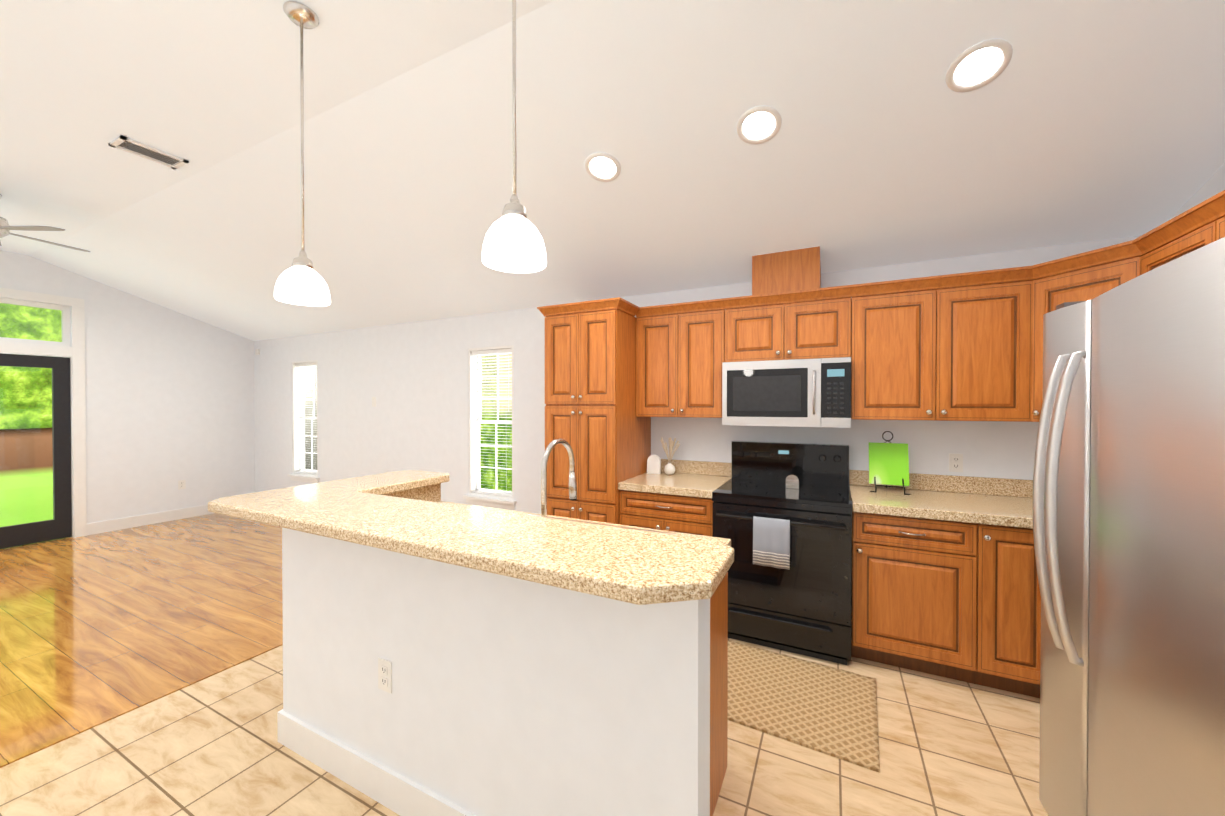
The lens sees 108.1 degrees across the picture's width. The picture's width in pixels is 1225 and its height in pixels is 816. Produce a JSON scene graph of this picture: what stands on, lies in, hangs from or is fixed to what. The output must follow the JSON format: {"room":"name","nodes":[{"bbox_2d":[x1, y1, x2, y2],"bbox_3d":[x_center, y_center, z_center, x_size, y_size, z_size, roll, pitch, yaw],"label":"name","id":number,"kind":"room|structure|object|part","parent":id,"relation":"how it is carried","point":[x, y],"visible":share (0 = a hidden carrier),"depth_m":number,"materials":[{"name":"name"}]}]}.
{"room":"kitchen","nodes":[
{"label":"kitchen","id":0,"kind":"room"},
{"bbox_2d":[0,250,255,523],"bbox_3d":[-6.186,-0.151,4.572,0.150,3.150,4.200,0,1,26],"label":"wall","id":1,"kind":"structure","parent":0,"point":[204,411],"depth_m":5.46,"materials":[{"name":"paint"}]},
{"bbox_2d":[0,298,73,548],"bbox_3d":[-6.207,0.149,4.507,0.165,2.550,0.920,0,1,26],"label":"door","id":2,"kind":"structure","parent":1,"relation":"attached to","point":[60,525],"depth_m":4.80,"materials":[{"name":"clear glass"}]},
{"bbox_2d":[0,288,213,537],"bbox_3d":[-6.110,0.104,4.536,0.019,2.640,4.140,0,1,26],"label":"baseboard","id":3,"kind":"structure","parent":1,"relation":"attached to","point":[76,353],"depth_m":4.90,"materials":[{"name":"white wood"}]},
{"bbox_2d":[178,480,185,489],"bbox_3d":[-5.537,0.977,5.711,0.008,0.114,0.070,0,1,26],"label":"outlet","id":4,"kind":"object","parent":1,"relation":"attached to","point":[181,484],"visible":1,"depth_m":5.71,"materials":[{"name":"plastic"}]},
{"bbox_2d":[0,513,282,767],"bbox_3d":[-3.865,1.470,3.436,5.330,0.086,4.505,0,1,26],"label":"floor","id":5,"kind":"structure","parent":0,"point":[98,629],"depth_m":3.06,"materials":[{"name":"brown wood"}]},
{"bbox_2d":[0,638,1048,815],"bbox_3d":[0.008,1.490,1.512,4.720,0.080,4.505,0,1,26],"label":"floor","id":6,"kind":"structure","parent":0,"point":[211,746],"depth_m":1.80,"materials":[{"name":"beige tile"}]},
{"bbox_2d":[277,527,709,815],"bbox_3d":[-0.452,0.932,1.856,1.855,1.030,0.770,0,1,26],"label":"wall","id":7,"kind":"structure","parent":6,"relation":"on","point":[510,696],"depth_m":1.42,"materials":[{"name":"paint"}]},
{"bbox_2d":[378,657,391,693],"bbox_3d":[-0.836,0.979,1.629,0.070,0.114,0.008,0,1,26],"label":"outlet","id":8,"kind":"object","parent":7,"relation":"attached to","point":[384,674],"visible":1,"depth_m":1.63,"materials":[{"name":"plastic"}]},
{"bbox_2d":[384,483,439,502],"bbox_3d":[-1.116,0.471,2.262,0.020,0.112,0.597,0,1,26],"label":"backsplash","id":9,"kind":"structure","parent":7,"relation":"attached to","point":[431,493],"depth_m":2.41,"materials":[{"name":"beige stone"}]},
{"bbox_2d":[208,470,733,604],"bbox_3d":[-0.537,0.396,1.799,2.080,0.041,0.990,0,1,26],"label":"countertop","id":10,"kind":"structure","parent":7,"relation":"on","point":[637,567],"depth_m":1.31,"materials":[{"name":"beige stone"}]},
{"bbox_2d":[537,297,650,523],"bbox_3d":[-0.105,0.333,3.510,0.690,2.200,0.704,0,1,26],"label":"pantry cabinet","id":11,"kind":"object","parent":6,"relation":"on","point":[597,424],"visible":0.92,"depth_m":3.21,"materials":[{"name":"brown wood"}]},
{"bbox_2d":[618,459,731,536],"bbox_3d":[0.478,0.925,3.256,0.673,1.020,0.650,0,1,26],"label":"base cabinet","id":12,"kind":"object","parent":6,"relation":"on","point":[680,500],"visible":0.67,"depth_m":3.04,"materials":[{"name":"brown wood"}]},
{"bbox_2d":[618,459,731,498],"bbox_3d":[0.480,0.492,3.258,0.673,0.154,0.637,0,1,26],"label":"countertop","id":13,"kind":"structure","parent":12,"relation":"on","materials":[{"name":"beige stone"}]},
{"bbox_2d":[647,455,660,473],"bbox_3d":[0.329,0.441,3.532,0.110,0.149,0.034,0,1,26],"label":"decorative plaque","id":14,"kind":"object","parent":13,"relation":"on","point":[653,464],"visible":1,"depth_m":3.52,"materials":[{"name":"white ceramic"}]},
{"bbox_2d":[660,438,679,474],"bbox_3d":[0.451,0.370,3.477,0.161,0.291,0.098,0,1,26],"label":"decorative vase","id":15,"kind":"object","parent":13,"relation":"on","point":[669,468],"visible":1,"depth_m":3.46,"materials":[{"name":"white ceramic"}]},
{"bbox_2d":[710,572,727,815],"bbox_3d":[-0.061,1.015,1.731,0.886,0.864,0.617,0,1,26],"label":"base cabinet","id":16,"kind":"object","parent":6,"relation":"on","point":[718,667],"depth_m":1.65,"materials":[{"name":"brown wood"}]},
{"bbox_2d":[440,499,730,546],"bbox_3d":[-0.391,0.553,1.897,1.644,0.054,0.627,0,1,26],"label":"countertop","id":17,"kind":"structure","parent":16,"relation":"on","point":[727,541],"depth_m":2.03,"materials":[{"name":"beige stone"}]},
{"bbox_2d":[541,438,576,516],"bbox_3d":[-0.196,0.323,1.746,0.094,0.414,0.256,0,1,26],"label":"faucet","id":18,"kind":"object","parent":17,"relation":"on","point":[572,477],"visible":0.71,"depth_m":1.71,"materials":[{"name":"silver metal"}]},
{"bbox_3d":[-0.150,0.527,1.881,0.760,0.004,0.340,0,1,26],"label":"sink rim","id":19,"kind":"part","parent":17,"relation":"part of","materials":[{"name":"beige stone"}]},
{"bbox_2d":[712,441,851,664],"bbox_3d":[1.102,0.843,2.878,0.774,1.190,0.756,0,1,26],"label":"range","id":20,"kind":"object","parent":6,"relation":"on","point":[782,516],"visible":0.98,"depth_m":2.62,"materials":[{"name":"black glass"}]},
{"bbox_2d":[753,516,789,569],"bbox_3d":[0.919,0.772,2.571,0.202,0.277,0.044,0,1,26],"label":"towel","id":21,"kind":"object","parent":20,"relation":"hanging from","point":[771,536],"depth_m":2.56,"materials":[{"name":"white fabric"}]},
{"bbox_2d":[727,640,879,772],"bbox_3d":[0.828,1.436,2.285,0.954,0.012,0.727,0,1,26],"label":"rug","id":22,"kind":"object","parent":6,"relation":"on","point":[827,710],"visible":0.67,"depth_m":2.16,"materials":[{"name":"fabric"}]},
{"bbox_2d":[851,506,996,688],"bbox_3d":[1.763,1.008,2.636,0.620,0.864,0.617,0,1,26],"label":"base cabinet","id":23,"kind":"object","parent":6,"relation":"on","point":[945,582],"depth_m":2.35,"materials":[{"name":"brown wood"}]},
{"bbox_2d":[849,486,1032,529],"bbox_3d":[2.129,0.551,2.440,1.448,0.050,0.637,0,1,26],"label":"countertop","id":24,"kind":"structure","parent":23,"relation":"on","point":[935,505],"depth_m":2.42,"materials":[{"name":"beige stone"}]},
{"bbox_2d":[868,431,909,494],"bbox_3d":[1.749,0.332,2.815,0.215,0.378,0.213,0,1,26],"label":"cookbook stand","id":25,"kind":"object","parent":24,"relation":"on","point":[889,463],"visible":1,"depth_m":2.81,"materials":[{"name":"metal"}]},
{"bbox_2d":[997,526,1040,697],"bbox_3d":[2.090,1.010,2.474,0.362,0.864,0.617,0,1,26],"label":"base cabinet","id":26,"kind":"object","parent":6,"relation":"on","point":[1018,590],"depth_m":2.18,"materials":[{"name":"brown wood"}]},
{"bbox_2d":[1033,237,1224,815],"bbox_3d":[1.644,0.544,0.963,0.949,1.780,0.910,0,1,26],"label":"fridge","id":27,"kind":"object","parent":6,"relation":"on","point":[1129,504],"visible":1,"depth_m":1.08,"materials":[{"name":"silver metal"}]},
{"bbox_2d":[0,0,1224,340],"bbox_3d":[-2.065,-1.288,2.519,9.350,0.782,4.505,0,1,26],"label":"ceiling","id":28,"kind":"structure","parent":0,"point":[1084,120],"depth_m":2.25,"materials":[{"name":"paint"}]},
{"bbox_2d":[0,194,89,251],"bbox_3d":[-4.544,-1.417,3.242,0.986,0.325,0.985,0,1,26],"label":"fan","id":29,"kind":"object","parent":28,"relation":"hanging from","point":[5,228],"visible":1,"depth_m":3.25,"materials":[{"name":"silver metal"}]},
{"bbox_2d":[108,135,188,168],"bbox_3d":[-2.849,-1.573,2.736,0.190,0.012,0.300,0,1,26],"label":"ceiling vent","id":30,"kind":"object","parent":28,"relation":"in","point":[140,149],"visible":0.94,"depth_m":2.73,"materials":[{"name":"white metal"}]},
{"bbox_2d":[274,1,330,305],"bbox_3d":[-1.238,-1.000,1.772,0.187,1.140,0.187,0,1,26],"label":"pendant light","id":31,"kind":"object","parent":28,"relation":"hanging from","point":[301,281],"visible":1,"depth_m":1.75,"materials":[{"name":"white glass"}]},
{"bbox_2d":[482,0,546,272],"bbox_3d":[-0.287,-0.996,1.300,0.187,1.140,0.187,0,1,26],"label":"pendant light","id":32,"kind":"object","parent":28,"relation":"hanging from","point":[513,242],"visible":1,"depth_m":1.26,"materials":[{"name":"white glass"}]},
{"bbox_2d":[585,152,620,181],"bbox_3d":[-0.054,-1.336,2.464,0.204,0.009,0.204,0,-17,26],"label":"recessed light","id":33,"kind":"object","parent":28,"relation":"in","point":[602,167],"visible":1,"depth_m":2.46,"materials":[{"name":"white plastic"}]},
{"bbox_2d":[736,106,781,144],"bbox_3d":[0.689,-1.332,2.095,0.204,0.009,0.204,0,-17,26],"label":"recessed light","id":34,"kind":"object","parent":28,"relation":"in","point":[756,125],"visible":1,"depth_m":2.09,"materials":[{"name":"white plastic"}]},
{"bbox_2d":[945,39,1012,92],"bbox_3d":[1.424,-1.329,1.730,0.204,0.009,0.204,0,-17,26],"label":"recessed light","id":35,"kind":"object","parent":28,"relation":"in","point":[979,65],"visible":1,"depth_m":1.72,"materials":[{"name":"white plastic"}]},
{"bbox_2d":[252,235,1141,513],"bbox_3d":[-1.096,-0.150,4.479,9.350,3.150,0.150,0,1,26],"label":"wall","id":36,"kind":"structure","parent":0,"point":[416,373],"depth_m":4.63,"materials":[{"name":"paint"}]},
{"bbox_2d":[255,349,259,354],"bbox_3d":[-5.072,-0.811,6.347,0.060,0.080,0.030,0,1,26],"label":"sensor","id":37,"kind":"object","parent":36,"relation":"attached to","point":[257,351],"visible":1,"depth_m":6.33,"materials":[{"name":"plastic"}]},
{"bbox_2d":[287,360,319,482],"bbox_3d":[-4.049,0.168,5.920,0.650,1.600,0.190,0,1,26],"label":"window","id":38,"kind":"structure","parent":36,"relation":"in","point":[298,408],"depth_m":6.00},
{"bbox_2d":[372,397,375,406],"bbox_3d":[-2.821,-0.082,5.244,0.070,0.114,0.014,0,1,26],"label":"light switch","id":39,"kind":"object","parent":36,"relation":"attached to","point":[373,401],"visible":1,"depth_m":5.24,"materials":[{"name":"plastic"}]},
{"bbox_2d":[463,345,516,509],"bbox_3d":[-1.206,0.179,4.508,0.660,1.600,0.190,0,1,26],"label":"window","id":40,"kind":"structure","parent":36,"relation":"in","point":[475,387],"depth_m":4.54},
{"bbox_2d":[636,298,727,417],"bbox_3d":[0.550,-0.352,3.391,0.672,0.828,0.323,0,1,26],"label":"upper cabinet","id":41,"kind":"object","parent":36,"relation":"attached to","point":[680,346],"depth_m":3.24,"materials":[{"name":"brown wood"}]},
{"bbox_2d":[724,291,795,361],"bbox_3d":[1.055,-0.543,3.139,0.450,0.443,0.323,0,1,26],"label":"upper cabinet","id":42,"kind":"object","parent":36,"relation":"attached to","point":[762,327],"depth_m":2.99,"materials":[{"name":"brown wood"}]},
{"bbox_2d":[722,357,850,427],"bbox_3d":[1.177,-0.099,3.022,0.774,0.432,0.430,0,1,26],"label":"microwave","id":43,"kind":"object","parent":42,"relation":"attached to","point":[802,393],"visible":1,"depth_m":2.85,"materials":[{"name":"silver metal"}]},
{"bbox_2d":[796,285,847,358],"bbox_3d":[1.348,-0.541,2.993,0.450,0.443,0.323,0,1,26],"label":"upper cabinet","id":44,"kind":"object","parent":36,"relation":"attached to","point":[821,313],"depth_m":2.82,"materials":[{"name":"brown wood"}]},
{"bbox_2d":[752,246,820,294],"bbox_3d":[1.208,-0.994,3.074,0.420,0.459,0.297,0,1,26],"label":"duct","id":45,"kind":"object","parent":44,"relation":"on","point":[791,270],"visible":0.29,"depth_m":2.94,"materials":[{"name":"brown wood"}]},
{"bbox_2d":[848,267,1019,421],"bbox_3d":[1.947,-0.346,2.676,0.902,0.828,0.361,0,1,26],"label":"upper cabinet","id":46,"kind":"object","parent":36,"relation":"attached to","point":[967,346],"depth_m":2.56,"materials":[{"name":"brown wood"}]},
{"bbox_2d":[849,470,1032,497],"bbox_3d":[2.266,0.472,2.716,1.448,0.104,0.019,0,1,26],"label":"backsplash","id":47,"kind":"structure","parent":36,"relation":"attached to","point":[1016,488],"depth_m":2.75,"materials":[{"name":"beige stone"}]},
{"bbox_2d":[949,453,962,471],"bbox_3d":[2.151,0.339,2.781,0.070,0.114,0.008,0,1,26],"label":"outlet","id":48,"kind":"object","parent":36,"relation":"attached to","point":[955,462],"visible":1,"depth_m":2.78,"materials":[{"name":"plastic"}]},
{"bbox_2d":[1020,239,1135,421],"bbox_3d":[2.491,-0.343,2.263,0.648,0.828,0.618,0,1,26],"label":"upper cabinet","id":49,"kind":"object","parent":36,"relation":"attached to","point":[1085,276],"depth_m":2.30,"materials":[{"name":"brown wood"}]},
{"bbox_2d":[1168,163,1224,220],"bbox_3d":[2.054,-0.117,0.479,0.150,3.150,4.200,0,1,26],"label":"wall","id":50,"kind":"structure","parent":0,"point":[1215,185],"depth_m":2.05,"materials":[{"name":"paint"}]},
{"bbox_2d":[1136,206,1195,276],"bbox_3d":[2.393,-0.567,1.697,0.322,0.370,0.502,0,1,26],"label":"upper cabinet","id":51,"kind":"object","parent":50,"relation":"attached to","point":[1175,238],"depth_m":1.82,"materials":[{"name":"brown wood"}]},
{"bbox_2d":[1196,190,1224,248],"bbox_3d":[2.205,-0.564,1.318,0.322,0.370,0.555,0,1,26],"label":"upper cabinet","id":52,"kind":"object","parent":50,"relation":"attached to","point":[1210,214],"depth_m":1.61,"materials":[{"name":"brown wood"}]},
{"label":"outside","id":53,"kind":"structure","parent":0,"visible":0},
{"bbox_2d":[0,303,61,526],"bbox_3d":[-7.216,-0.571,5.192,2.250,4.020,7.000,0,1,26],"label":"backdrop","id":54,"kind":"structure","parent":53,"point":[8,389],"depth_m":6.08,"materials":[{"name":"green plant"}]},
{"bbox_2d":[480,355,497,489],"bbox_3d":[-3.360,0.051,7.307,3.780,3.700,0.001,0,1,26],"label":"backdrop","id":55,"kind":"structure","parent":53,"point":[484,470],"depth_m":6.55,"materials":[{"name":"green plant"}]},
{"bbox_2d":[480,354,511,491],"bbox_3d":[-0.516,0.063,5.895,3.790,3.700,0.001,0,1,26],"label":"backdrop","id":56,"kind":"structure","parent":53,"point":[507,477],"depth_m":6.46,"materials":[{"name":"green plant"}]}
]}

